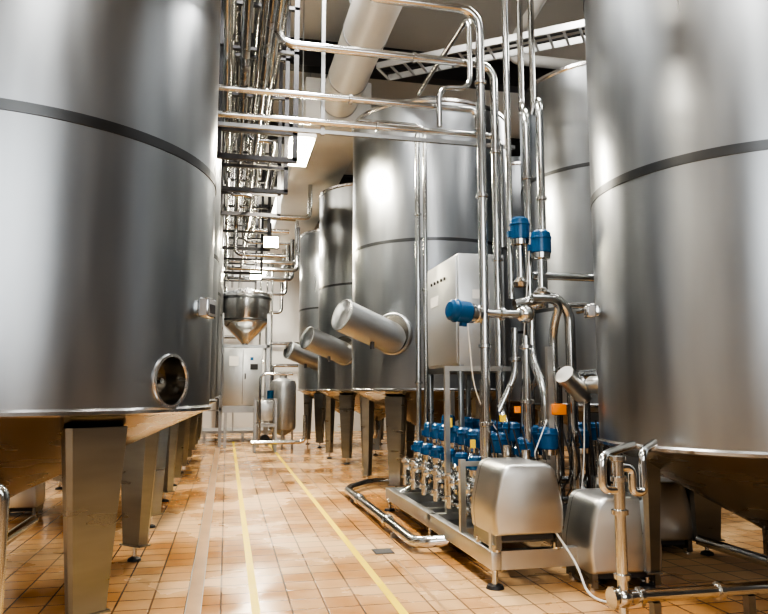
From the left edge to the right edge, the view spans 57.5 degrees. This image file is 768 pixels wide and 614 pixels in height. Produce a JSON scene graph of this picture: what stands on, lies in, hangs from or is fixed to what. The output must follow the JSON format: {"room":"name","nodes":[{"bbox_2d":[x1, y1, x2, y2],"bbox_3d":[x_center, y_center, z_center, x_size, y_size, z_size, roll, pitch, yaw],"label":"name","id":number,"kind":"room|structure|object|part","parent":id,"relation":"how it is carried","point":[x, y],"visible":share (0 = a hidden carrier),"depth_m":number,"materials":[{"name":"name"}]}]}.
{"room":"processing plant","nodes":[
{"label":"processing plant","id":0,"kind":"room"},
{"bbox_2d":[202,219,457,431],"bbox_3d":[-4.230,0.647,25.904,15.400,8.150,0.200,2,-7,-13],"label":"wall","id":1,"kind":"structure","parent":0,"point":[286,323],"depth_m":25.81,"materials":[{"name":"paint"}]},
{"bbox_2d":[3,430,767,613],"bbox_3d":[-0.936,2.872,10.798,15.000,0.153,30.000,2,-7,-13],"label":"floor","id":2,"kind":"structure","parent":0,"point":[301,564],"depth_m":6.25,"materials":[{"name":"tile"}]},
{"bbox_2d":[0,484,9,613],"bbox_3d":[-2.161,1.333,3.070,0.980,1.080,0.140,2,-7,-13],"label":"pipe","id":3,"kind":"object","parent":2,"relation":"on","point":[4,493],"visible":1,"depth_m":3.18,"materials":[{"name":"metal"}]},
{"bbox_2d":[9,482,45,515],"bbox_3d":[-4.452,2.209,8.713,0.439,0.676,0.740,2,-7,-13],"label":"pump","id":4,"kind":"object","parent":2,"relation":"on","point":[32,499],"visible":0.44,"depth_m":8.38,"materials":[{"name":"metal"}]},
{"bbox_2d":[0,0,220,613],"bbox_3d":[-2.850,-1.308,5.500,3.053,6.900,3.040,2,-7,-13],"label":"storage tank","id":5,"kind":"object","parent":2,"relation":"on","point":[109,108],"visible":0.99,"depth_m":4.40,"materials":[{"name":"metal"}]},
{"bbox_2d":[51,142,224,489],"bbox_3d":[-4.351,-0.262,12.157,3.000,6.400,3.000,2,-7,-13],"label":"storage tank","id":6,"kind":"object","parent":2,"relation":"on","point":[184,426],"visible":0.14,"depth_m":12.14,"materials":[{"name":"metal"}]},
{"bbox_2d":[150,63,223,527],"bbox_3d":[-3.599,-0.661,8.814,3.000,6.400,3.000,2,-7,-13],"label":"storage tank","id":7,"kind":"object","parent":2,"relation":"on","point":[168,437],"visible":0.12,"depth_m":8.81,"materials":[{"name":"metal"}]},
{"bbox_2d":[184,446,219,613],"bbox_3d":[-2.471,2.696,9.957,0.110,0.003,19.000,2,-7,-13],"label":"channel","id":8,"kind":"object","parent":2,"relation":"on","point":[196,588],"visible":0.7,"depth_m":6.48,"materials":[{"name":"metal"}]},
{"bbox_2d":[187,195,224,463],"bbox_3d":[-5.115,0.142,15.549,3.000,6.400,3.000,2,-7,-13],"label":"storage tank","id":9,"kind":"object","parent":2,"relation":"on","point":[194,419],"visible":0.03,"depth_m":15.65,"materials":[{"name":"metal"}]},
{"bbox_2d":[195,267,224,444],"bbox_3d":[-5.857,0.535,18.844,3.000,6.400,3.000,2,-7,-13],"label":"storage tank","id":10,"kind":"object","parent":2,"relation":"on","point":[199,423],"visible":0.09,"depth_m":18.96,"materials":[{"name":"metal"}]},
{"bbox_2d":[222,348,262,447],"bbox_3d":[-3.785,2.416,18.658,1.020,2.620,0.430,2,-7,-13],"label":"tall cabinet","id":11,"kind":"object","parent":2,"relation":"on","point":[242,367],"visible":0.83,"depth_m":18.52,"materials":[{"name":"metal"}]},
{"bbox_2d":[201,396,284,441],"bbox_3d":[-4.284,3.392,21.437,2.500,1.340,1.800,2,-7,-13],"label":"platform","id":12,"kind":"object","parent":2,"relation":"on","point":[242,430],"visible":0.37,"depth_m":20.58,"materials":[{"name":"metal"}]},
{"bbox_2d":[218,287,270,446],"bbox_3d":[-3.904,1.628,19.566,1.420,4.400,1.420,2,-7,-13],"label":"vessel","id":13,"kind":"object","parent":2,"relation":"on","point":[246,311],"visible":0.72,"depth_m":19.18,"materials":[{"name":"metal"}]},
{"bbox_2d":[215,184,311,429],"bbox_3d":[-3.359,0.555,20.699,3.160,6.800,9.810,2,-7,-13],"label":"pipes","id":14,"kind":"object","parent":2,"relation":"on","point":[287,263],"visible":0.57,"depth_m":20.50,"materials":[{"name":"metal"}]},
{"bbox_2d":[251,373,306,452],"bbox_3d":[-2.614,2.608,17.353,1.350,1.930,0.675,2,-7,-13],"label":"pump unit","id":15,"kind":"object","parent":2,"relation":"on","point":[266,410],"visible":1,"depth_m":17.10,"materials":[{"name":"metal"}]},
{"bbox_2d":[269,375,295,449],"bbox_3d":[-2.642,2.708,18.276,0.680,1.950,0.680,2,-7,-13],"label":"tank","id":16,"kind":"object","parent":2,"relation":"on","point":[284,388],"visible":0.8,"depth_m":18.02,"materials":[{"name":"metal"}]},
{"bbox_2d":[283,229,383,447],"bbox_3d":[-1.338,0.671,19.566,3.080,6.300,2.819,2,-7,-13],"label":"storage tank","id":17,"kind":"object","parent":2,"relation":"on","point":[307,361],"visible":0.3,"depth_m":18.90,"materials":[{"name":"metal"}]},
{"bbox_2d":[300,182,414,464],"bbox_3d":[-0.400,0.175,15.399,3.080,6.300,2.819,2,-7,-13],"label":"storage tank","id":18,"kind":"object","parent":2,"relation":"on","point":[333,348],"visible":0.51,"depth_m":14.68,"materials":[{"name":"metal"}]},
{"bbox_2d":[371,548,394,554],"bbox_3d":[-0.009,2.286,6.557,0.180,0.012,0.200,2,-7,-13],"label":"floor drain grate","id":19,"kind":"object","parent":2,"relation":"on","point":[382,550],"visible":1,"depth_m":6.52,"materials":[{"name":"metal"}]},
{"bbox_2d":[344,477,448,547],"bbox_3d":[0.013,2.474,8.812,1.127,0.174,4.784,0,-7,-1],"label":"pipe","id":20,"kind":"object","parent":2,"relation":"on","point":[387,521],"visible":0.97,"depth_m":7.48,"materials":[{"name":"metal"}]},
{"bbox_2d":[331,96,512,486],"bbox_3d":[0.538,-0.322,11.233,3.080,6.300,2.819,2,-7,-13],"label":"storage tank","id":21,"kind":"object","parent":2,"relation":"on","point":[380,317],"visible":0.6,"depth_m":10.37,"materials":[{"name":"metal"}]},
{"bbox_2d":[394,559,451,613],"bbox_3d":[0.680,1.949,3.687,0.025,0.002,5.300,2,-7,-13],"label":"expansion joint","id":22,"kind":"object","parent":2,"relation":"on","point":[396,560],"visible":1,"depth_m":5.33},
{"bbox_2d":[384,216,606,590],"bbox_3d":[1.082,0.793,7.393,1.537,3.177,3.700,2,-7,-13],"label":"valve manifold","id":23,"kind":"object","parent":2,"relation":"on","point":[444,508],"visible":0.8,"depth_m":6.59,"materials":[{"name":"metal"}]},
{"bbox_2d":[427,253,506,487],"bbox_3d":[0.930,0.871,8.149,0.570,2.800,1.210,2,-7,-13],"label":"tall cabinet","id":24,"kind":"object","parent":23,"relation":"on","point":[457,277],"visible":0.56,"depth_m":7.75,"materials":[{"name":"metal"}]},
{"bbox_3d":[0.879,2.225,7.177,1.000,0.280,3.700,2,-7,-13],"label":"frame","id":25,"kind":"part","parent":23,"relation":"part of","materials":[{"name":"metal"}]},
{"bbox_2d":[471,445,562,552],"bbox_3d":[1.024,1.539,5.774,0.586,0.751,0.860,2,-7,-13],"label":"pump","id":26,"kind":"object","parent":23,"relation":"on","point":[517,498],"visible":1,"depth_m":5.38,"materials":[{"name":"metal"}]},
{"bbox_2d":[471,156,568,460],"bbox_3d":[2.791,0.036,14.658,2.700,6.400,2.700,2,-7,-13],"label":"storage tank","id":27,"kind":"object","parent":2,"relation":"on","point":[515,395],"visible":0.04,"depth_m":13.45,"materials":[{"name":"metal"}]},
{"bbox_2d":[518,61,611,474],"bbox_3d":[3.409,-0.482,10.319,2.700,6.400,2.700,2,-7,-13],"label":"storage tank","id":28,"kind":"object","parent":2,"relation":"on","point":[562,91],"visible":0.14,"depth_m":9.51,"materials":[{"name":"metal"}]},
{"bbox_2d":[531,369,625,525],"bbox_3d":[2.168,1.569,7.818,1.100,1.735,1.832,2,-7,-13],"label":"pipes","id":29,"kind":"object","parent":2,"relation":"on","point":[592,427],"visible":0.2,"depth_m":7.10,"materials":[{"name":"metal"}]},
{"bbox_2d":[555,533,632,604],"bbox_3d":[1.540,1.893,5.142,0.722,0.453,0.251,-4,-8,33],"label":"power cable","id":30,"kind":"object","parent":2,"relation":"on","point":[557,534],"visible":0.59,"depth_m":5.19,"materials":[{"name":"white plastic"}]},
{"bbox_2d":[563,476,661,590],"bbox_3d":[1.772,1.808,5.718,0.624,0.764,0.855,2,-7,-13],"label":"pump","id":31,"kind":"object","parent":2,"relation":"on","point":[589,524],"visible":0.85,"depth_m":5.33,"materials":[{"name":"metal"}]},
{"bbox_2d":[624,475,692,553],"bbox_3d":[2.547,1.948,6.861,0.566,0.755,0.840,1,-7,-7],"label":"pump","id":32,"kind":"object","parent":2,"relation":"on","point":[676,529],"visible":0.27,"depth_m":6.46,"materials":[{"name":"metal"}]},
{"bbox_2d":[583,0,767,588],"bbox_3d":[3.019,-1.268,5.836,2.624,6.900,2.580,2,-7,-13],"label":"storage tank","id":33,"kind":"object","parent":2,"relation":"on","point":[677,90],"visible":0.98,"depth_m":4.96,"materials":[{"name":"metal"}]},
{"bbox_2d":[598,439,767,613],"bbox_3d":[2.451,1.500,4.838,2.242,1.168,0.393,2,-7,-13],"label":"pipes","id":34,"kind":"object","parent":2,"relation":"on","point":[621,598],"visible":1,"depth_m":4.51,"materials":[{"name":"metal"}]},
{"bbox_2d":[233,0,585,223],"bbox_3d":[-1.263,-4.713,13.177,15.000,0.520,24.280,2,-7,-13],"label":"ceiling","id":35,"kind":"structure","parent":0,"point":[312,59],"depth_m":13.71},
{"bbox_2d":[217,0,299,291],"bbox_3d":[-2.458,-2.593,14.616,1.800,3.390,22.800,2,-7,-13],"label":"bundle","id":36,"kind":"object","parent":35,"relation":"hanging from","point":[266,57],"visible":0.96,"depth_m":9.77,"materials":[{"name":"metal"}]},
{"bbox_2d":[250,261,260,280],"bbox_3d":[-3.338,-0.972,18.202,0.300,0.560,0.130,2,-7,-13],"label":"floodlight","id":37,"kind":"object","parent":36,"relation":"hanging from","point":[252,277],"visible":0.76,"depth_m":18.13,"materials":[{"name":"paint"}]},
{"bbox_2d":[263,223,278,249],"bbox_3d":[-2.205,-1.388,13.657,0.300,0.510,0.130,2,-7,-13],"label":"floodlight","id":38,"kind":"object","parent":36,"relation":"hanging from","point":[269,242],"visible":1,"depth_m":13.59,"materials":[{"name":"paint"}]},
{"bbox_2d":[218,0,594,503],"bbox_3d":[0.176,-1.437,7.329,3.155,7.410,3.719,-6,-9,42],"label":"crossover pipework","id":39,"kind":"object","parent":36,"relation":"attached to","point":[536,106],"visible":0.83,"depth_m":7.40,"materials":[{"name":"metal"}]},
{"bbox_3d":[-0.185,-3.452,7.707,3.400,3.320,0.060,2,-7,-13],"label":"support rail","id":40,"kind":"part","parent":39,"relation":"part of","materials":[{"name":"metal"}]},
{"bbox_2d":[260,196,265,276],"bbox_3d":[-3.983,-2.428,22.715,0.380,2.760,1.200,2,-7,-13],"label":"fluorescent ceiling light","id":41,"kind":"object","parent":35,"relation":"hanging from","point":[264,272],"visible":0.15,"depth_m":23.00,"materials":[{"name":"white plastic"}]},
{"bbox_2d":[288,137,292,157],"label":"fluorescent ceiling light","id":42,"kind":"object","parent":35,"relation":"hanging from","point":[290,138],"depth_m":10.22,"materials":[{"name":"white plastic"}]},
{"bbox_2d":[288,133,315,166],"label":"fluorescent ceiling light","id":43,"kind":"object","parent":35,"relation":"hanging from","point":[306,141],"depth_m":10.21,"materials":[{"name":"white plastic"}]},
{"bbox_2d":[302,50,303,90],"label":"fluorescent ceiling light","id":44,"kind":"object","parent":35,"relation":"hanging from","point":[303,50],"depth_m":10.20,"materials":[{"name":"white plastic"}]},
{"bbox_2d":[303,0,304,40],"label":"fluorescent ceiling light","id":45,"kind":"object","parent":35,"relation":"hanging from","point":[303,0],"depth_m":10.30,"materials":[{"name":"white plastic"}]},
{"bbox_2d":[265,0,401,260],"bbox_3d":[-1.456,-3.825,15.556,1.200,1.680,21.900,2,-7,-13],"label":"ventilation duct","id":46,"kind":"object","parent":35,"relation":"hanging from","point":[367,23],"visible":0.59,"depth_m":12.59,"materials":[{"name":"metal"}]},
{"bbox_2d":[376,19,584,80],"bbox_3d":[2.202,-3.871,10.188,4.875,0.100,0.480,-3,-7,24],"label":"cable tray","id":47,"kind":"object","parent":35,"relation":"hanging from","point":[547,31],"visible":0.49,"depth_m":10.38,"materials":[{"name":"metal"}]},
{"bbox_2d":[509,0,581,68],"bbox_3d":[3.688,-4.318,10.447,5.500,0.729,2.340,2,-7,-13],"label":"ventilation duct","id":48,"kind":"object","parent":35,"relation":"hanging from","point":[540,61],"visible":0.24,"depth_m":11.16,"materials":[{"name":"metal"}]},
{"bbox_2d":[563,423,566,445],"bbox_3d":[6.481,-0.902,12.918,0.200,8.150,30.000,2,-7,-13],"label":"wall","id":49,"kind":"structure","parent":0,"point":[564,425],"depth_m":18.98,"materials":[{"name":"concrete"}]}
]}

